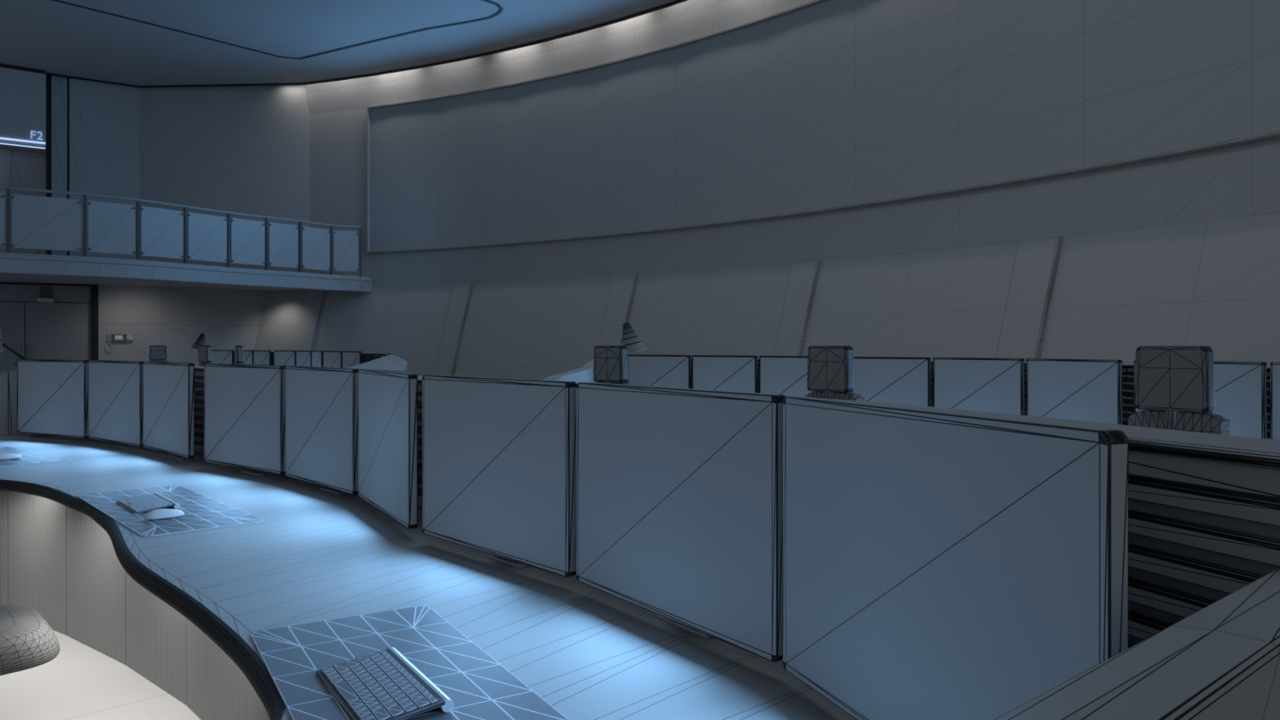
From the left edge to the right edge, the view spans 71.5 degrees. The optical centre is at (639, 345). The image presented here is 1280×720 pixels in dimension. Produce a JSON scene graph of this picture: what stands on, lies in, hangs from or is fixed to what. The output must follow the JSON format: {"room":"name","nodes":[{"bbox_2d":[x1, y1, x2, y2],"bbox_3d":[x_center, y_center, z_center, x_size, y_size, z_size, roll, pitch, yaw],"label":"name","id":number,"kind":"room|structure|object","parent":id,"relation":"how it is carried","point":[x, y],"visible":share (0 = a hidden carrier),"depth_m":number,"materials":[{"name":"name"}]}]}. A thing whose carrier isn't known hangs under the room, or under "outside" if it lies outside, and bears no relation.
{"room":"control room","nodes":[
{"label":"control room","id":0,"kind":"room"},
{"bbox_2d":[0,66,45,153],"bbox_3d":[-15.075,-5.840,19.822,3.116,2.559,0.950,0,0,-38],"label":"wall","id":1,"kind":"structure","parent":0,"point":[22,93],"depth_m":20.10,"materials":[{"name":"paint"}]},
{"bbox_2d":[0,63,45,74],"bbox_3d":[-14.781,-6.255,19.423,2.990,0.090,0.060,0,0,-38],"label":"trim","id":2,"kind":"structure","parent":1,"relation":"attached to","point":[2,65],"depth_m":20.05,"materials":[{"name":"black ceramic"}]},
{"bbox_2d":[0,137,45,148],"bbox_3d":[-14.803,-4.571,19.447,2.990,0.133,0.095,0,0,-38],"label":"light strip","id":3,"kind":"object","parent":1,"relation":"attached to","point":[2,138],"visible":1,"depth_m":20.08,"materials":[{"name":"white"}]},
{"bbox_2d":[31,130,43,139],"bbox_3d":[-13.732,-4.783,20.236,0.230,0.180,0.024,0,0,-38],"label":"sign","id":4,"kind":"object","parent":1,"relation":"attached to","point":[38,138],"visible":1,"depth_m":20.24,"materials":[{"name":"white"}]},
{"bbox_2d":[0,148,45,254],"bbox_3d":[-15.366,-3.090,20.197,3.116,2.941,0.001,0,0,-38],"label":"wall","id":5,"kind":"structure","parent":0,"point":[20,169],"depth_m":20.85,"materials":[{"name":"paint"}]},
{"bbox_2d":[45,75,69,255],"bbox_3d":[-13.767,-4.370,21.000,0.478,5.500,0.470,0,0,-33],"label":"wall","id":6,"kind":"structure","parent":0,"point":[57,88],"depth_m":20.91,"materials":[{"name":"paint"}]},
{"bbox_2d":[69,78,81,256],"bbox_3d":[-13.343,-4.370,21.006,0.240,5.500,0.001,0,0,-38],"label":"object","id":7,"kind":"object","parent":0,"point":[75,85],"visible":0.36,"depth_m":21.01,"materials":[{"name":"ceramic"}]},
{"bbox_2d":[0,630,200,719],"bbox_3d":[-4.000,1.280,8.500,36.000,0.001,33.000,0,0,0],"label":"floor","id":8,"kind":"structure","parent":0,"point":[82,682],"depth_m":3.28,"materials":[{"name":"ceramic"}]},
{"bbox_2d":[0,369,17,435],"bbox_3d":[-4.326,0.714,4.878,1.500,1.132,0.070,0,0,-37],"label":"end panel","id":9,"kind":"object","parent":8,"relation":"on","point":[8,380],"visible":0.43,"depth_m":5.27,"materials":[{"name":"plastic"}]},
{"bbox_2d":[0,604,60,675],"bbox_3d":[-1.908,0.641,2.422,0.659,1.278,0.617,0,0,-42],"label":"office chair","id":10,"kind":"object","parent":8,"relation":"on","point":[27,641],"visible":1,"depth_m":2.40,"materials":[{"name":"fabric"}]},
{"bbox_2d":[147,345,168,362],"bbox_3d":[-8.525,0.641,15.729,0.617,1.278,0.659,0,0,-28],"label":"office chair","id":11,"kind":"object","parent":8,"relation":"on","point":[157,353],"visible":0.2,"depth_m":15.46,"materials":[{"name":"fabric"}]},
{"bbox_2d":[198,345,214,366],"bbox_3d":[-6.393,0.641,13.603,0.617,1.278,0.659,0,0,38],"label":"office chair","id":12,"kind":"object","parent":8,"relation":"on","point":[204,351],"visible":0.21,"depth_m":13.34,"materials":[{"name":"fabric"}]},
{"bbox_2d":[235,345,245,364],"bbox_3d":[-5.590,0.641,13.028,0.659,1.278,0.617,0,0,-30],"label":"office chair","id":13,"kind":"object","parent":8,"relation":"on","point":[238,348],"visible":0.16,"depth_m":12.79,"materials":[{"name":"fabric"}]},
{"bbox_2d":[233,351,394,364],"bbox_3d":[-5.265,0.695,13.664,5.657,1.170,0.478,0,0,42],"label":"wall","id":14,"kind":"structure","parent":8,"relation":"on","point":[366,357],"depth_m":11.97,"materials":[{"name":"ceramic"}]},
{"bbox_2d":[348,354,408,373],"bbox_3d":[-3.076,0.696,10.473,0.645,1.168,2.059,0,0,-14],"label":"end panel","id":15,"kind":"object","parent":8,"relation":"on","point":[391,362],"visible":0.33,"depth_m":10.23,"materials":[{"name":"plastic"}]},
{"bbox_2d":[0,434,857,719],"bbox_3d":[-1.950,0.905,2.764,1.936,0.750,6.346,0,0,-45],"label":"console desk","id":16,"kind":"object","parent":8,"relation":"on","point":[182,611],"visible":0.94,"depth_m":2.19,"materials":[{"name":"laminate"}]},
{"bbox_2d":[0,327,50,437],"bbox_3d":[-3.651,0.158,5.151,0.497,0.745,0.198,0,0,0],"label":"desk lamp","id":17,"kind":"object","parent":16,"relation":"on","point":[1,344],"visible":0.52,"depth_m":5.16,"materials":[{"name":"metal"}]},
{"bbox_2d":[0,445,71,466],"bbox_3d":[-3.071,0.528,4.245,0.920,0.003,0.332,0,0,38],"label":"desk mat","id":18,"kind":"object","parent":16,"relation":"on","point":[28,457],"visible":0.87,"depth_m":4.11,"materials":[{"name":"rubber"}]},
{"bbox_2d":[0,448,19,454],"bbox_3d":[-3.071,0.517,4.230,0.264,0.019,0.131,0,0,39],"label":"keyboard","id":19,"kind":"object","parent":18,"relation":"on","point":[2,451],"visible":0.57,"depth_m":4.24,"materials":[{"name":"plastic"}]},
{"bbox_2d":[0,453,22,460],"bbox_3d":[-2.925,0.513,4.110,0.057,0.027,0.113,0,0,41],"label":"mouse","id":20,"kind":"object","parent":18,"relation":"on","point":[7,455],"visible":1,"depth_m":4.10,"materials":[{"name":"white plastic"}]},
{"bbox_2d":[17,359,88,441],"bbox_3d":[-3.213,0.304,4.947,0.623,0.452,0.135,0,0,26],"label":"monitor","id":21,"kind":"object","parent":16,"relation":"on","point":[52,393],"visible":1,"depth_m":4.88,"materials":[{"name":"plastic"}]},
{"bbox_2d":[87,360,143,448],"bbox_3d":[-2.663,0.304,4.614,0.643,0.452,0.135,0,0,38],"label":"monitor","id":22,"kind":"object","parent":16,"relation":"on","point":[114,388],"visible":0.86,"depth_m":4.54,"materials":[{"name":"plastic"}]},
{"bbox_2d":[76,485,263,537],"bbox_3d":[-1.557,0.528,2.904,0.332,0.003,0.920,0,0,-42],"label":"desk mat","id":23,"kind":"object","parent":16,"relation":"on","point":[202,512],"visible":0.91,"depth_m":2.81,"materials":[{"name":"rubber"}]},
{"bbox_2d":[115,493,180,513],"bbox_3d":[-1.619,0.517,2.922,0.131,0.019,0.264,0,0,-41],"label":"keyboard","id":24,"kind":"object","parent":23,"relation":"on","point":[149,502],"visible":1,"depth_m":2.89,"materials":[{"name":"plastic"}]},
{"bbox_2d":[142,508,184,519],"bbox_3d":[-1.452,0.513,2.712,0.113,0.027,0.057,0,0,-40],"label":"mouse","id":25,"kind":"object","parent":23,"relation":"on","point":[164,513],"visible":1,"depth_m":2.69,"materials":[{"name":"white plastic"}]},
{"bbox_2d":[142,361,200,459],"bbox_3d":[-2.169,0.304,4.191,0.638,0.452,0.135,0,0,44],"label":"monitor","id":26,"kind":"object","parent":16,"relation":"on","point":[168,388],"visible":1,"depth_m":4.09,"materials":[{"name":"plastic"}]},
{"bbox_2d":[204,363,285,475],"bbox_3d":[-1.586,0.304,3.675,0.619,0.452,0.135,0,0,38],"label":"monitor","id":27,"kind":"object","parent":16,"relation":"on","point":[244,405],"visible":0.87,"depth_m":3.60,"materials":[{"name":"plastic"}]},
{"bbox_2d":[284,365,358,494],"bbox_3d":[-1.109,0.304,3.231,0.135,0.452,0.599,0,0,-43],"label":"monitor","id":28,"kind":"object","parent":16,"relation":"on","point":[322,403],"visible":0.86,"depth_m":3.15,"materials":[{"name":"plastic"}]},
{"bbox_2d":[358,368,422,528],"bbox_3d":[-0.723,0.304,2.714,0.135,0.452,0.622,0,0,-30],"label":"monitor","id":29,"kind":"object","parent":16,"relation":"on","point":[388,401],"visible":0.93,"depth_m":2.59,"materials":[{"name":"plastic"}]},
{"bbox_2d":[251,605,568,719],"bbox_3d":[-0.339,0.528,1.326,0.332,0.003,0.920,0,0,-31],"label":"desk mat","id":30,"kind":"object","parent":16,"relation":"on","point":[479,687],"visible":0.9,"depth_m":1.48,"materials":[{"name":"rubber"}]},
{"bbox_2d":[315,647,453,719],"bbox_3d":[-0.395,0.517,1.355,0.131,0.019,0.264,0,0,-33],"label":"keyboard","id":31,"kind":"object","parent":30,"relation":"on","point":[383,684],"visible":1,"depth_m":1.33,"materials":[{"name":"plastic"}]},
{"bbox_2d":[422,374,576,577],"bbox_3d":[-0.317,0.304,2.183,0.135,0.452,0.624,0,0,-43],"label":"monitor","id":32,"kind":"object","parent":16,"relation":"on","point":[499,455],"visible":0.95,"depth_m":2.09,"materials":[{"name":"plastic"}]},
{"bbox_2d":[576,382,785,662],"bbox_3d":[0.094,0.304,1.681,0.135,0.452,0.609,0,0,-35],"label":"monitor","id":33,"kind":"object","parent":16,"relation":"on","point":[679,491],"visible":0.89,"depth_m":1.58,"materials":[{"name":"plastic"}]},
{"bbox_2d":[782,395,1128,719],"bbox_3d":[0.387,0.304,1.115,0.135,0.452,0.605,0,0,-20],"label":"monitor","id":34,"kind":"object","parent":16,"relation":"on","point":[937,565],"visible":0.99,"depth_m":1.02,"materials":[{"name":"plastic"}]},
{"bbox_2d":[542,360,597,383],"bbox_3d":[-0.507,0.695,6.904,0.070,1.170,2.212,0,0,8],"label":"end panel","id":35,"kind":"object","parent":8,"relation":"on","point":[584,374],"visible":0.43,"depth_m":6.90,"materials":[{"name":"plastic"}]},
{"bbox_2d":[593,345,633,385],"bbox_3d":[-0.028,0.641,6.345,0.617,1.278,0.659,0,0,41],"label":"office chair","id":36,"kind":"object","parent":8,"relation":"on","point":[610,362],"visible":0.14,"depth_m":6.09,"materials":[{"name":"fabric"}]},
{"bbox_2d":[13,363,1279,648],"bbox_3d":[-1.366,0.695,3.337,0.600,1.170,6.460,0,0,-44],"label":"wall","id":37,"kind":"structure","parent":8,"relation":"on","point":[1204,508],"depth_m":1.00,"materials":[{"name":"metal"}]},
{"bbox_2d":[804,345,864,401],"bbox_3d":[1.236,0.641,5.036,0.659,1.278,0.617,0,0,-43],"label":"office chair","id":38,"kind":"object","parent":8,"relation":"on","point":[830,368],"visible":0.12,"depth_m":4.81,"materials":[{"name":"fabric"}]},
{"bbox_2d":[624,358,1270,439],"bbox_3d":[1.923,0.695,5.654,0.862,1.170,6.490,0,0,-37],"label":"wall","id":39,"kind":"structure","parent":8,"relation":"on","point":[1127,369],"depth_m":4.99,"materials":[{"name":"metal"}]},
{"bbox_2d":[994,567,1279,719],"bbox_3d":[0.208,0.690,0.473,1.750,1.180,0.072,0,0,-40],"label":"end panel","id":40,"kind":"object","parent":8,"relation":"on","point":[1220,661],"visible":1,"depth_m":0.60,"materials":[{"name":"plastic"}]},
{"bbox_2d":[1128,346,1230,435],"bbox_3d":[2.276,0.641,3.595,0.659,1.278,0.617,0,0,-37],"label":"office chair","id":41,"kind":"object","parent":8,"relation":"on","point":[1169,380],"visible":0.23,"depth_m":3.40,"materials":[{"name":"fabric"}]},
{"bbox_3d":[1.286,0.905,5.308,4.437,0.750,5.289,0,0,0],"label":"console desk","id":42,"kind":"object","parent":8,"relation":"on","visible":0},
{"bbox_2d":[621,322,647,355],"bbox_3d":[-0.145,0.176,6.978,0.470,0.708,0.224,0,0,39],"label":"desk lamp","id":43,"kind":"object","parent":42,"relation":"on","point":[630,339],"visible":0.73,"depth_m":6.84,"materials":[{"name":"metal"}]},
{"bbox_2d":[626,354,691,388],"bbox_3d":[0.186,0.304,7.379,0.642,0.452,0.135,0,0,37],"label":"monitor","id":44,"kind":"object","parent":42,"relation":"on","point":[658,371],"visible":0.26,"depth_m":7.30,"materials":[{"name":"plastic"}]},
{"bbox_2d":[692,355,757,392],"bbox_3d":[0.692,0.304,6.998,0.598,0.452,0.135,0,0,38],"label":"monitor","id":45,"kind":"object","parent":42,"relation":"on","point":[735,373],"visible":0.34,"depth_m":6.93,"materials":[{"name":"plastic"}]},
{"bbox_2d":[759,355,817,396],"bbox_3d":[1.170,0.304,6.593,0.612,0.452,0.135,0,0,45],"label":"monitor","id":46,"kind":"object","parent":42,"relation":"on","point":[786,375],"visible":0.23,"depth_m":6.60,"materials":[{"name":"plastic"}]},
{"bbox_2d":[851,356,930,406],"bbox_3d":[1.704,0.304,6.051,0.610,0.452,0.135,0,0,41],"label":"monitor","id":47,"kind":"object","parent":42,"relation":"on","point":[906,380],"visible":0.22,"depth_m":5.96,"materials":[{"name":"plastic"}]},
{"bbox_2d":[933,357,1024,415],"bbox_3d":[2.153,0.304,5.602,0.135,0.452,0.612,0,0,-38],"label":"monitor","id":48,"kind":"object","parent":42,"relation":"on","point":[995,385],"visible":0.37,"depth_m":5.54,"materials":[{"name":"plastic"}]},
{"bbox_2d":[1026,358,1122,424],"bbox_3d":[2.505,0.304,5.080,0.135,0.452,0.604,0,0,-27],"label":"monitor","id":49,"kind":"object","parent":42,"relation":"on","point":[1091,390],"visible":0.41,"depth_m":5.02,"materials":[{"name":"plastic"}]},
{"bbox_2d":[1133,360,1266,439],"bbox_3d":[2.828,0.304,4.470,0.135,0.452,0.619,0,0,-31],"label":"monitor","id":50,"kind":"object","parent":42,"relation":"on","point":[1240,387],"visible":0.27,"depth_m":4.25,"materials":[{"name":"plastic"}]},
{"bbox_2d":[1270,362,1279,439],"bbox_3d":[3.093,0.304,3.891,0.135,0.452,0.608,0,0,-14],"label":"monitor","id":51,"kind":"object","parent":42,"relation":"on","point":[1274,366],"visible":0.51,"depth_m":4.14,"materials":[{"name":"plastic"}]},
{"bbox_3d":[-5.669,0.905,13.165,4.638,0.750,4.430,0,0,0],"label":"console desk","id":52,"kind":"object","parent":8,"relation":"on","visible":0},
{"bbox_2d":[191,333,211,362],"bbox_3d":[-6.878,0.172,13.951,0.220,0.716,0.973,0,0,-20],"label":"desk lamp","id":53,"kind":"object","parent":52,"relation":"on","point":[201,340],"visible":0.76,"depth_m":13.55,"materials":[{"name":"metal"}]},
{"bbox_2d":[211,350,233,364],"bbox_3d":[-6.955,0.304,14.898,0.611,0.452,0.135,0,0,32],"label":"monitor","id":54,"kind":"object","parent":52,"relation":"on","point":[219,357],"visible":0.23,"depth_m":14.82,"materials":[{"name":"plastic"}]},
{"bbox_2d":[234,350,253,364],"bbox_3d":[-6.423,0.304,14.543,0.604,0.452,0.135,0,0,39],"label":"monitor","id":55,"kind":"object","parent":52,"relation":"on","point":[247,354],"visible":0.23,"depth_m":14.40,"materials":[{"name":"plastic"}]},
{"bbox_2d":[253,350,271,364],"bbox_3d":[-5.953,0.304,14.139,0.608,0.452,0.135,0,0,44],"label":"monitor","id":56,"kind":"object","parent":52,"relation":"on","point":[260,357],"visible":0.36,"depth_m":14.07,"materials":[{"name":"plastic"}]},
{"bbox_2d":[273,350,296,365],"bbox_3d":[-5.439,0.304,13.748,0.606,0.452,0.135,0,0,38],"label":"monitor","id":57,"kind":"object","parent":52,"relation":"on","point":[281,357],"visible":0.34,"depth_m":13.68,"materials":[{"name":"plastic"}]},
{"bbox_2d":[296,350,311,366],"bbox_3d":[-4.979,0.304,13.324,0.135,0.452,0.610,0,0,-41],"label":"monitor","id":58,"kind":"object","parent":52,"relation":"on","point":[304,357],"visible":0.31,"depth_m":13.26,"materials":[{"name":"plastic"}]},
{"bbox_2d":[311,351,323,367],"bbox_3d":[-4.598,0.304,12.826,0.135,0.452,0.616,0,0,-32],"label":"monitor","id":59,"kind":"object","parent":52,"relation":"on","point":[317,356],"visible":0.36,"depth_m":12.71,"materials":[{"name":"plastic"}]},
{"bbox_2d":[323,351,342,368],"bbox_3d":[-4.215,0.304,12.350,0.135,0.452,0.609,0,0,-42],"label":"monitor","id":60,"kind":"object","parent":52,"relation":"on","point":[331,358],"visible":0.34,"depth_m":12.29,"materials":[{"name":"plastic"}]},
{"bbox_2d":[342,351,361,368],"bbox_3d":[-3.804,0.304,11.894,0.135,0.452,0.603,0,0,-40],"label":"monitor","id":61,"kind":"object","parent":52,"relation":"on","point":[349,358],"visible":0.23,"depth_m":11.86,"materials":[{"name":"plastic"}]},
{"bbox_2d":[81,80,139,259],"bbox_3d":[-12.764,-4.370,21.455,1.225,5.500,0.001,0,0,-38],"label":"wall","id":62,"kind":"structure","parent":0,"point":[110,113],"depth_m":21.44,"materials":[{"name":"paint"}]},
{"bbox_2d":[0,273,362,290],"bbox_3d":[-11.382,-1.485,19.788,6.452,0.250,8.353,0,0,38],"label":"floor","id":63,"kind":"structure","parent":0,"point":[6,277],"depth_m":19.10,"materials":[{"name":"ceramic"}]},
{"bbox_2d":[0,185,361,275],"bbox_3d":[-9.016,-2.204,17.858,0.488,1.168,7.702,0,0,40],"label":"balcony railing","id":64,"kind":"object","parent":63,"relation":"on","point":[37,222],"visible":1,"depth_m":17.40,"materials":[{"name":"glass"}]},
{"bbox_2d":[97,284,266,365],"bbox_3d":[-10.564,-0.050,20.870,3.644,2.660,0.509,0,0,-39],"label":"wall","id":65,"kind":"structure","parent":0,"point":[173,317],"depth_m":20.71,"materials":[{"name":"paint"}]},
{"bbox_2d":[0,281,97,373],"bbox_3d":[-13.768,-0.050,19.147,3.600,2.660,0.200,0,0,-28],"label":"door","id":66,"kind":"structure","parent":65,"relation":"in","point":[66,328],"depth_m":19.54,"materials":[{"name":"grey metal"}]},
{"bbox_2d":[36,286,53,302],"bbox_3d":[-13.020,-1.111,19.464,0.300,0.338,0.140,0,0,-28],"label":"sensor","id":67,"kind":"object","parent":66,"relation":"attached to","point":[45,292],"visible":1,"depth_m":19.46,"materials":[{"name":"plastic"}]},
{"bbox_2d":[105,334,133,352],"bbox_3d":[-11.779,-0.043,20.092,0.541,0.410,0.070,0,0,-30],"label":"intercom","id":68,"kind":"object","parent":65,"relation":"attached to","point":[110,338],"visible":1,"depth_m":20.06,"materials":[{"name":"plastic"}]},
{"bbox_2d":[139,84,310,272],"bbox_3d":[-10.195,-4.370,21.844,4.170,5.500,0.001,0,0,0],"label":"wall","id":69,"kind":"structure","parent":0,"point":[246,149],"depth_m":21.84,"materials":[{"name":"paint"}]},
{"bbox_2d":[0,0,676,85],"bbox_3d":[-4.950,-6.340,7.765,29.100,0.120,27.530,0,0,0],"label":"ceiling","id":70,"kind":"structure","parent":0,"point":[52,37],"depth_m":17.88,"materials":[{"name":"paint"}]},
{"bbox_2d":[50,0,502,59],"bbox_3d":[-7.184,-6.275,17.322,9.264,0.014,4.367,0,0,0],"label":"trim","id":71,"kind":"structure","parent":70,"relation":"attached to","point":[500,9],"depth_m":17.70,"materials":[{"name":"grey ceramic"}]},
{"bbox_2d":[253,212,1279,379],"bbox_3d":[2.076,-0.060,11.053,6.027,2.680,31.606,0,0,-37],"label":"wall","id":72,"kind":"structure","parent":0,"point":[1215,284],"depth_m":13.60,"materials":[{"name":"paint"}]},
{"bbox_2d":[0,252,373,292],"bbox_3d":[-8.855,-1.440,18.007,0.590,0.360,8.105,0,0,40],"label":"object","id":73,"kind":"structure","parent":72,"relation":"attached to","point":[10,263],"depth_m":17.32,"materials":[{"name":"metal"}]},
{"bbox_2d":[310,290,326,351],"bbox_3d":[-7.809,-0.060,21.262,0.068,2.680,0.934,0,0,19],"label":"trim","id":74,"kind":"structure","parent":72,"relation":"attached to","point":[324,291],"depth_m":21.41,"materials":[{"name":"metal"}]},
{"bbox_2d":[450,282,473,375],"bbox_3d":[-3.973,-0.060,19.554,0.068,2.680,0.934,0,0,29],"label":"trim","id":75,"kind":"structure","parent":72,"relation":"attached to","point":[472,283],"depth_m":19.62,"materials":[{"name":"metal"}]},
{"bbox_2d":[620,274,638,345],"bbox_3d":[-0.338,-0.060,17.140,0.068,2.680,0.934,0,0,38],"label":"trim","id":76,"kind":"structure","parent":72,"relation":"attached to","point":[636,277],"depth_m":17.34,"materials":[{"name":"metal"}]},
{"bbox_2d":[797,260,821,355],"bbox_3d":[2.631,-0.060,14.369,0.934,2.680,0.068,0,0,-42],"label":"trim","id":77,"kind":"structure","parent":72,"relation":"attached to","point":[819,262],"depth_m":14.47,"materials":[{"name":"metal"}]},
{"bbox_2d":[1034,236,1062,358],"bbox_3d":[5.066,-0.060,11.254,0.934,2.680,0.068,0,0,-34],"label":"trim","id":78,"kind":"structure","parent":72,"relation":"attached to","point":[1059,242],"depth_m":11.34,"materials":[{"name":"metal"}]},
{"bbox_2d":[306,0,1279,286],"bbox_3d":[2.753,-4.260,10.883,5.149,5.720,30.634,0,0,-36],"label":"wall","id":79,"kind":"structure","parent":0,"point":[1242,180],"depth_m":16.17,"materials":[{"name":"paint"}]},
{"bbox_2d":[45,0,688,88],"bbox_3d":[0.028,-6.325,11.366,33.162,0.150,8.070,0,0,43],"label":"trim","id":80,"kind":"structure","parent":79,"relation":"attached to","point":[677,2],"depth_m":19.99,"materials":[{"name":"black ceramic"}]},
{"bbox_2d":[366,0,1279,253],"bbox_3d":[2.514,-3.940,12.800,3.136,3.496,24.485,0,0,-40],"label":"video screen","id":81,"kind":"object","parent":79,"relation":"attached to","point":[815,106],"depth_m":14.57,"materials":[{"name":"paint"}]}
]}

